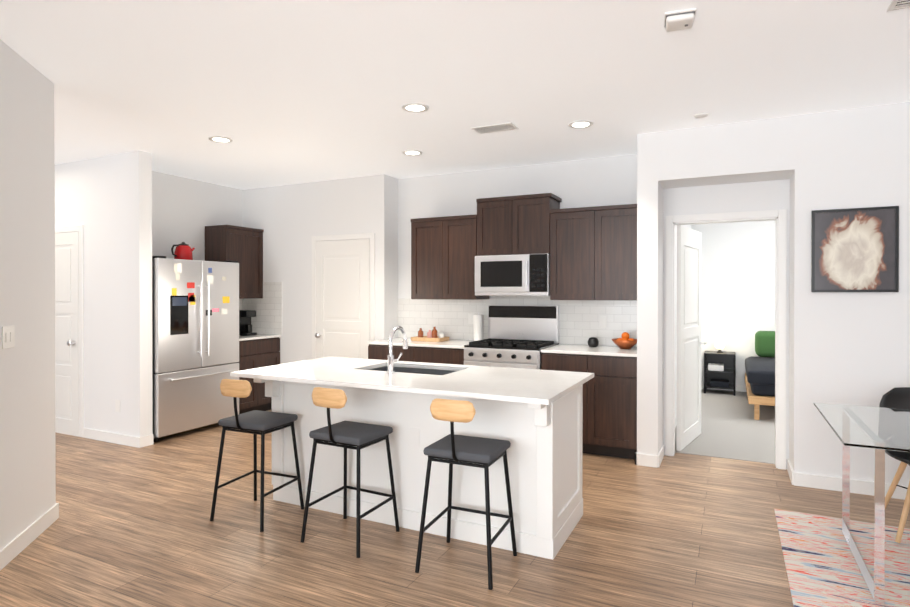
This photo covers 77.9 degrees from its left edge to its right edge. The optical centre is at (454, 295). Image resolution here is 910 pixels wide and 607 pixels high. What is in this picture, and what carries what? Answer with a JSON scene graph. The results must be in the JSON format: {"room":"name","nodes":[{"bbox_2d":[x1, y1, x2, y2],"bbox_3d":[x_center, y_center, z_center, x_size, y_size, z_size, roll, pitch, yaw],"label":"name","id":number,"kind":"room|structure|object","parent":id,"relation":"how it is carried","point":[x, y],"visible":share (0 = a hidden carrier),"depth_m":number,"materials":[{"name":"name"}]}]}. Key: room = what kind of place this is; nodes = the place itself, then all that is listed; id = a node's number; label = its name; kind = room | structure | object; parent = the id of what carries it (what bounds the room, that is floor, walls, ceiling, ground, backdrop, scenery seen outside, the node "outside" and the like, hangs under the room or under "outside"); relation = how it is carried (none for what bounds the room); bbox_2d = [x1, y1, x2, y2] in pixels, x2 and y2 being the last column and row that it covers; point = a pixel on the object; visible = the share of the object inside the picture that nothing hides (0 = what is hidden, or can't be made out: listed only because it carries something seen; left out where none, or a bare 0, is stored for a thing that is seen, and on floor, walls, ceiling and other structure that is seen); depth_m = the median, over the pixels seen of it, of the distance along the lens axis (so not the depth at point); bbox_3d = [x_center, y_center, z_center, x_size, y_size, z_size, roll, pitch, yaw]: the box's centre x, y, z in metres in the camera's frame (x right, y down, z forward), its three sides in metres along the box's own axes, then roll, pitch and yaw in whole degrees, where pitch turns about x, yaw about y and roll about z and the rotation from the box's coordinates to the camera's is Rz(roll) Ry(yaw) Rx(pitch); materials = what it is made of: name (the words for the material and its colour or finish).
{"room":"kitchen","nodes":[
{"label":"kitchen","id":0,"kind":"room"},
{"bbox_2d":[0,39,55,549],"bbox_3d":[-2.248,0.043,2.273,0.120,2.740,2.600,0,0,-15],"label":"wall","id":1,"kind":"structure","parent":0,"point":[27,311],"depth_m":3.19,"materials":[{"name":"white paint"}]},
{"bbox_2d":[2,325,14,348],"bbox_3d":[-2.367,0.220,2.987,0.008,0.120,0.120,0,0,-15],"label":"switch plate","id":2,"kind":"object","parent":1,"relation":"attached to","point":[8,336],"visible":1,"depth_m":2.98,"materials":[{"name":"white plastic"}]},
{"bbox_2d":[0,503,58,570],"bbox_3d":[-2.226,1.365,2.322,1.808,0.095,1.987,0,0,26],"label":"baseboard","id":3,"kind":"structure","parent":1,"relation":"attached to","point":[19,543],"depth_m":3.18,"materials":[{"name":"white paint"}]},
{"bbox_2d":[55,150,152,436],"bbox_3d":[-5.369,0.025,6.466,5.550,2.740,0.127,0,0,26],"label":"wall","id":4,"kind":"structure","parent":0,"point":[106,201],"depth_m":5.34,"materials":[{"name":"white paint"}]},
{"bbox_2d":[55,232,78,435],"bbox_3d":[-4.090,0.377,5.726,0.790,2.018,0.076,0,0,26],"label":"hall door","id":5,"kind":"structure","parent":4,"relation":"in","point":[67,333],"depth_m":5.66,"materials":[{"name":"white paint"}]},
{"bbox_2d":[55,225,83,436],"bbox_3d":[-4.077,0.351,5.753,0.920,2.095,0.016,0,0,26],"label":"door frame","id":6,"kind":"structure","parent":4,"relation":"attached to","point":[76,228],"depth_m":5.55,"materials":[{"name":"white paint"}]},
{"bbox_2d":[55,383,907,499],"bbox_3d":[0.554,1.347,6.684,16.000,0.095,5.750,0,0,26],"label":"baseboard","id":7,"kind":"structure","parent":4,"relation":"attached to","point":[829,483],"depth_m":4.46,"materials":[{"name":"white paint"}]},
{"bbox_2d":[152,171,242,260],"bbox_3d":[-3.140,0.025,6.413,0.120,2.740,1.740,0,0,26],"label":"wall","id":8,"kind":"structure","parent":0,"point":[186,210],"depth_m":6.45,"materials":[{"name":"white paint"}]},
{"bbox_2d":[205,225,263,298],"bbox_3d":[-2.666,-0.392,6.822,0.362,0.855,0.573,0,0,26],"label":"upper cabinet","id":9,"kind":"object","parent":8,"relation":"attached to","point":[243,246],"visible":0.83,"depth_m":6.72,"materials":[{"name":"brown wood"}]},
{"bbox_2d":[239,299,242,309],"bbox_3d":[-2.862,0.258,6.834,0.008,0.441,0.720,0,0,26],"label":"wall tile","id":10,"kind":"structure","parent":8,"relation":"attached to","point":[240,304],"depth_m":7.13,"materials":[{"name":"white tile"}]},
{"bbox_2d":[242,174,397,363],"bbox_3d":[-1.706,0.023,6.907,2.260,2.740,0.410,0,0,26],"label":"wall","id":11,"kind":"structure","parent":0,"point":[290,220],"depth_m":6.68,"materials":[{"name":"white paint"}]},
{"bbox_2d":[243,282,281,334],"bbox_3d":[-2.405,0.156,7.016,0.650,0.643,0.008,0,0,26],"label":"wall tile","id":12,"kind":"structure","parent":11,"relation":"attached to","point":[267,307],"depth_m":6.96,"materials":[{"name":"white tile"}]},
{"bbox_2d":[315,239,369,358],"bbox_3d":[-1.306,0.374,6.441,0.760,2.018,0.072,0,0,26],"label":"pantry door","id":13,"kind":"structure","parent":11,"relation":"in","point":[342,298],"depth_m":6.46,"materials":[{"name":"white paint"}]},
{"bbox_2d":[312,233,374,358],"bbox_3d":[-1.293,0.348,6.468,0.890,2.095,0.016,0,0,26],"label":"door frame","id":14,"kind":"structure","parent":11,"relation":"attached to","point":[371,236],"depth_m":6.42,"materials":[{"name":"white paint"}]},
{"bbox_2d":[0,410,909,606],"bbox_3d":[-2.024,1.442,1.427,16.000,0.050,10.700,0,0,26],"label":"floor","id":15,"kind":"structure","parent":0,"point":[130,526],"depth_m":3.17,"materials":[{"name":"brown wood"}]},
{"bbox_2d":[152,256,238,441],"bbox_3d":[-2.879,0.509,5.880,0.796,1.777,0.980,0,0,26],"label":"fridge","id":16,"kind":"object","parent":15,"relation":"on","point":[195,330],"visible":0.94,"depth_m":5.63,"materials":[{"name":"grey metal"}]},
{"bbox_2d":[171,242,194,259],"bbox_3d":[-2.857,-0.461,5.916,0.180,0.206,0.281,0,0,26],"label":"kettle","id":17,"kind":"object","parent":16,"relation":"on","point":[183,250],"visible":0.94,"depth_m":5.85,"materials":[{"name":"red metal"}]},
{"bbox_2d":[210,379,303,531],"bbox_3d":[-1.265,0.959,3.608,0.421,0.899,0.414,0,0,23],"label":"stool","id":18,"kind":"object","parent":15,"relation":"on","point":[258,422],"visible":1,"depth_m":3.52,"materials":[{"name":"black metal"}]},
{"bbox_2d":[235,337,279,413],"bbox_3d":[-2.579,0.951,6.701,0.629,0.886,0.725,0,0,26],"label":"base cabinet","id":19,"kind":"object","parent":15,"relation":"on","point":[258,353],"visible":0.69,"depth_m":6.56,"materials":[{"name":"brown wood"}]},
{"bbox_2d":[239,334,280,340],"bbox_3d":[-2.570,0.493,6.689,0.638,0.026,0.720,0,0,26],"label":"countertop","id":20,"kind":"structure","parent":19,"relation":"on","point":[253,337],"depth_m":6.62,"materials":[{"name":"stone"}]},
{"bbox_2d":[239,310,256,335],"bbox_3d":[-2.585,0.329,6.854,0.310,0.299,0.200,0,0,26],"label":"coffee maker","id":21,"kind":"object","parent":20,"relation":"on","point":[245,325],"visible":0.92,"depth_m":6.78,"materials":[{"name":"black plastic"}]},
{"bbox_2d":[300,387,399,557],"bbox_3d":[-0.610,0.961,3.287,0.421,0.899,0.414,0,0,28],"label":"stool","id":22,"kind":"object","parent":15,"relation":"on","point":[357,436],"visible":1,"depth_m":3.21,"materials":[{"name":"grey fabric"}]},
{"bbox_2d":[368,344,463,364],"bbox_3d":[-0.274,0.955,5.948,1.120,0.886,0.629,0,0,26],"label":"base cabinet","id":23,"kind":"object","parent":15,"relation":"on","point":[431,355],"visible":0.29,"depth_m":5.63,"materials":[{"name":"brown wood"}]},
{"bbox_2d":[367,338,472,348],"bbox_3d":[-0.279,0.496,5.938,1.126,0.026,0.633,0,0,26],"label":"countertop","id":24,"kind":"structure","parent":23,"relation":"on","point":[458,344],"depth_m":5.79,"materials":[{"name":"stone"}]},
{"bbox_2d":[411,327,448,341],"bbox_3d":[-0.266,0.406,6.029,0.352,0.152,0.220,0,0,26],"label":"tray","id":25,"kind":"object","parent":24,"relation":"on","point":[432,336],"visible":1,"depth_m":5.97,"materials":[{"name":"brown wood"}]},
{"bbox_2d":[473,312,482,340],"bbox_3d":[0.245,0.328,5.879,0.124,0.310,0.124,0,0,26],"label":"paper towel roll","id":26,"kind":"object","parent":24,"relation":"on","point":[478,326],"visible":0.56,"depth_m":5.83,"materials":[{"name":"white paper"}]},
{"bbox_2d":[254,366,582,559],"bbox_3d":[-0.255,0.964,3.658,1.978,0.887,0.868,0,0,26],"label":"kitchen island","id":27,"kind":"object","parent":15,"relation":"on","point":[544,454],"visible":0.71,"depth_m":3.36,"materials":[{"name":"white paint"}]},
{"bbox_2d":[230,357,593,404],"bbox_3d":[-0.279,0.506,3.608,2.110,0.026,1.000,0,0,26],"label":"island countertop","id":28,"kind":"structure","parent":27,"relation":"on","point":[537,386],"depth_m":3.37,"materials":[{"name":"stone"}]},
{"bbox_2d":[386,326,407,373],"bbox_3d":[-0.343,0.345,3.644,0.119,0.296,0.226,0,0,26],"label":"island faucet","id":29,"kind":"object","parent":28,"relation":"on","point":[391,360],"visible":1,"depth_m":3.57,"materials":[{"name":"silver metal"}]},
{"bbox_2d":[370,366,455,374],"bbox_3d":[-0.294,0.615,3.816,0.672,0.189,0.392,0,0,26],"label":"sink basin","id":30,"kind":"object","parent":28,"relation":"in","point":[419,371],"visible":0.06,"depth_m":4.01,"materials":[{"name":"silver metal"}]},
{"bbox_2d":[415,398,516,589],"bbox_3d":[0.064,0.962,2.956,0.421,0.899,0.414,0,0,24],"label":"stool","id":31,"kind":"object","parent":15,"relation":"on","point":[452,448],"visible":1,"depth_m":2.87,"materials":[{"name":"grey fabric"}]},
{"bbox_2d":[464,305,558,369],"bbox_3d":[0.546,0.750,5.479,0.751,1.300,0.732,0,0,26],"label":"range","id":32,"kind":"object","parent":15,"relation":"on","point":[521,336],"visible":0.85,"depth_m":5.62,"materials":[{"name":"silver metal"}]},
{"bbox_2d":[541,353,636,458],"bbox_3d":[1.290,0.958,5.181,0.833,0.886,0.629,0,0,26],"label":"base cabinet","id":33,"kind":"object","parent":15,"relation":"on","point":[609,425],"visible":0.58,"depth_m":4.84,"materials":[{"name":"brown wood"}]},
{"bbox_2d":[541,344,636,356],"bbox_3d":[1.285,0.500,5.170,0.836,0.026,0.633,0,0,26],"label":"countertop","id":34,"kind":"structure","parent":33,"relation":"on","point":[588,350],"depth_m":5.00,"materials":[{"name":"stone"}]},
{"bbox_2d":[588,337,598,346],"bbox_3d":[1.309,0.439,5.335,0.104,0.092,0.104,0,0,26],"label":"jar","id":35,"kind":"object","parent":34,"relation":"on","point":[593,341],"visible":1,"depth_m":5.30,"materials":[{"name":"black ceramic"}]},
{"bbox_2d":[612,332,636,348],"bbox_3d":[1.561,0.410,5.156,0.250,0.152,0.250,0,0,26],"label":"fruit bowl","id":36,"kind":"object","parent":34,"relation":"on","point":[625,341],"visible":0.98,"depth_m":5.10,"materials":[{"name":"orange metal"}]},
{"bbox_2d":[774,509,909,606],"bbox_3d":[2.690,1.411,1.955,2.600,0.008,2.600,0,0,26],"label":"dining rug","id":37,"kind":"object","parent":15,"relation":"on","point":[822,569],"visible":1,"depth_m":2.97,"materials":[{"name":"multicoloured fabric"}]},
{"bbox_2d":[814,403,909,605],"bbox_3d":[2.705,1.032,2.643,1.620,0.742,1.050,0,0,26],"label":"glass dining table","id":38,"kind":"object","parent":37,"relation":"on","point":[880,430],"visible":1,"depth_m":2.77,"materials":[{"name":"clear glass"}]},
{"bbox_2d":[879,387,909,542],"bbox_3d":[2.802,0.991,3.317,0.480,0.820,0.530,0,0,26],"label":"chair","id":39,"kind":"object","parent":37,"relation":"on","point":[897,397],"visible":0.46,"depth_m":3.48,"materials":[{"name":"black plastic"}]},
{"bbox_2d":[0,0,909,189],"bbox_3d":[-1.253,-1.380,2.986,16.000,0.100,14.200,0,0,26],"label":"ceiling","id":40,"kind":"structure","parent":0,"point":[282,92],"depth_m":3.39,"materials":[{"name":"white paint"}]},
{"bbox_2d":[209,136,232,142],"bbox_3d":[-2.003,-1.333,4.819,0.193,0.007,0.193,0,0,20],"label":"recessed light","id":41,"kind":"object","parent":40,"relation":"in","point":[219,139],"depth_m":4.81,"materials":[{"name":"white plastic"}]},
{"bbox_2d":[402,150,422,155],"bbox_3d":[-0.399,-1.335,5.274,0.193,0.007,0.193,0,0,20],"label":"recessed light","id":42,"kind":"object","parent":40,"relation":"in","point":[408,152],"depth_m":5.26,"materials":[{"name":"white plastic"}]},
{"bbox_2d":[402,103,428,112],"bbox_3d":[-0.281,-1.330,3.992,0.193,0.007,0.193,0,0,2],"label":"recessed light","id":43,"kind":"object","parent":40,"relation":"in","point":[420,108],"depth_m":3.98,"materials":[{"name":"white plastic"}]},
{"bbox_2d":[471,122,518,133],"bbox_3d":[0.318,-1.332,4.488,0.340,0.008,0.180,0,0,26],"label":"ceiling vent","id":44,"kind":"object","parent":40,"relation":"in","point":[508,126],"visible":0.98,"depth_m":4.48,"materials":[{"name":"white plastic"}]},
{"bbox_2d":[568,120,593,128],"bbox_3d":[0.981,-1.332,4.386,0.193,0.007,0.193,0,0,20],"label":"recessed light","id":45,"kind":"object","parent":40,"relation":"in","point":[580,124],"depth_m":4.38,"materials":[{"name":"white plastic"}]},
{"bbox_2d":[663,8,696,31],"bbox_3d":[1.070,-1.305,2.683,0.140,0.047,0.140,0,0,18],"label":"smoke detector","id":46,"kind":"object","parent":40,"relation":"attached to","point":[679,20],"visible":1,"depth_m":2.64,"materials":[{"name":"white plastic"}]},
{"bbox_2d":[694,113,707,118],"bbox_3d":[1.819,-1.327,4.164,0.100,0.016,0.100,0,0,26],"label":"ceiling detector","id":47,"kind":"object","parent":40,"relation":"attached to","point":[700,115],"visible":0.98,"depth_m":4.15,"materials":[{"name":"white plastic"}]},
{"bbox_2d":[886,0,909,11],"bbox_3d":[2.114,-1.323,2.427,0.360,0.008,0.260,0,0,26],"label":"ceiling vent","id":48,"kind":"object","parent":40,"relation":"in","point":[894,5],"visible":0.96,"depth_m":2.56,"materials":[{"name":"white plastic"}]},
{"bbox_2d":[398,154,636,345],"bbox_3d":[0.620,0.028,5.927,2.780,2.740,0.120,0,0,26],"label":"wall","id":49,"kind":"structure","parent":0,"point":[603,181],"depth_m":5.88,"materials":[{"name":"white paint"}]},
{"bbox_2d":[411,215,488,299],"bbox_3d":[-0.053,-0.388,5.983,0.760,0.855,0.362,0,0,26],"label":"upper cabinet","id":50,"kind":"object","parent":49,"relation":"attached to","point":[443,252],"visible":0.9,"depth_m":5.82,"materials":[{"name":"brown wood"}]},
{"bbox_2d":[398,296,636,346],"bbox_3d":[0.575,0.040,5.877,2.742,0.885,0.008,0,0,26],"label":"wall tile","id":51,"kind":"structure","parent":49,"relation":"attached to","point":[578,322],"depth_m":5.79,"materials":[{"name":"white tile"}]},
{"bbox_2d":[476,193,561,255],"bbox_3d":[0.640,-0.686,5.642,0.775,0.570,0.362,0,0,26],"label":"upper cabinet","id":52,"kind":"object","parent":49,"relation":"attached to","point":[514,225],"visible":0.94,"depth_m":5.49,"materials":[{"name":"brown wood"}]},
{"bbox_2d":[475,254,549,295],"bbox_3d":[0.612,-0.199,5.609,0.753,0.395,0.449,0,0,26],"label":"microwave","id":53,"kind":"object","parent":52,"relation":"attached to","point":[515,275],"visible":1,"depth_m":5.42,"materials":[{"name":"silver metal"}]},
{"bbox_2d":[550,204,636,299],"bbox_3d":[1.348,-0.385,5.296,0.834,0.855,0.362,0,0,26],"label":"upper cabinet","id":54,"kind":"object","parent":49,"relation":"attached to","point":[593,253],"visible":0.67,"depth_m":5.15,"materials":[{"name":"brown wood"}]},
{"bbox_2d":[675,389,774,463],"bbox_3d":[4.516,1.421,5.928,4.220,0.054,3.860,0,0,26],"label":"floor","id":55,"kind":"structure","parent":0,"point":[731,428],"depth_m":5.82,"materials":[{"name":"grey carpet"}]},
{"bbox_2d":[704,351,735,395],"bbox_3d":[3.790,1.099,8.058,0.400,0.570,0.390,0,0,26],"label":"nightstand","id":56,"kind":"object","parent":55,"relation":"on","point":[719,370],"visible":1,"depth_m":8.05,"materials":[{"name":"black wood"}]},
{"bbox_2d":[715,340,724,352],"bbox_3d":[3.788,0.721,8.052,0.140,0.185,0.140,0,0,26],"label":"bedside lamp","id":57,"kind":"object","parent":56,"relation":"on","point":[719,344],"visible":1,"depth_m":8.01,"materials":[{"name":"white metal"}]},
{"bbox_2d":[745,331,774,419],"bbox_3d":[4.428,0.939,6.837,1.600,0.900,2.020,0,0,26],"label":"bed","id":58,"kind":"object","parent":55,"relation":"on","point":[760,379],"visible":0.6,"depth_m":6.33,"materials":[{"name":"grey fabric"}]},
{"bbox_2d":[691,220,775,384],"bbox_3d":[5.339,0.020,7.601,4.220,2.740,0.120,0,0,26],"label":"wall","id":59,"kind":"structure","parent":0,"point":[738,285],"depth_m":8.14,"materials":[{"name":"white paint"}]},
{"bbox_2d":[637,102,909,485],"bbox_3d":[5.282,0.030,5.256,6.257,2.740,4.380,0,0,26],"label":"wall","id":60,"kind":"structure","parent":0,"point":[847,348],"depth_m":4.14,"materials":[{"name":"white paint"}]},
{"bbox_2d":[676,225,706,450],"bbox_3d":[2.256,0.379,5.345,0.223,2.018,0.784,0,0,26],"label":"bedroom door","id":61,"kind":"structure","parent":60,"relation":"attached to","point":[690,343],"depth_m":5.27,"materials":[{"name":"white paint"}]},
{"bbox_2d":[665,209,786,469],"bbox_3d":[2.288,0.353,4.799,0.916,2.098,0.152,0,0,26],"label":"door frame","id":62,"kind":"structure","parent":60,"relation":"attached to","point":[778,216],"depth_m":4.66,"materials":[{"name":"white paint"}]},
{"bbox_2d":[811,206,898,291],"bbox_3d":[2.834,-0.322,4.001,0.510,0.595,0.020,0,0,26],"label":"framed art","id":63,"kind":"object","parent":60,"relation":"attached to","point":[854,249],"visible":0.96,"depth_m":4.00,"materials":[{"name":"black paper"}]}
]}

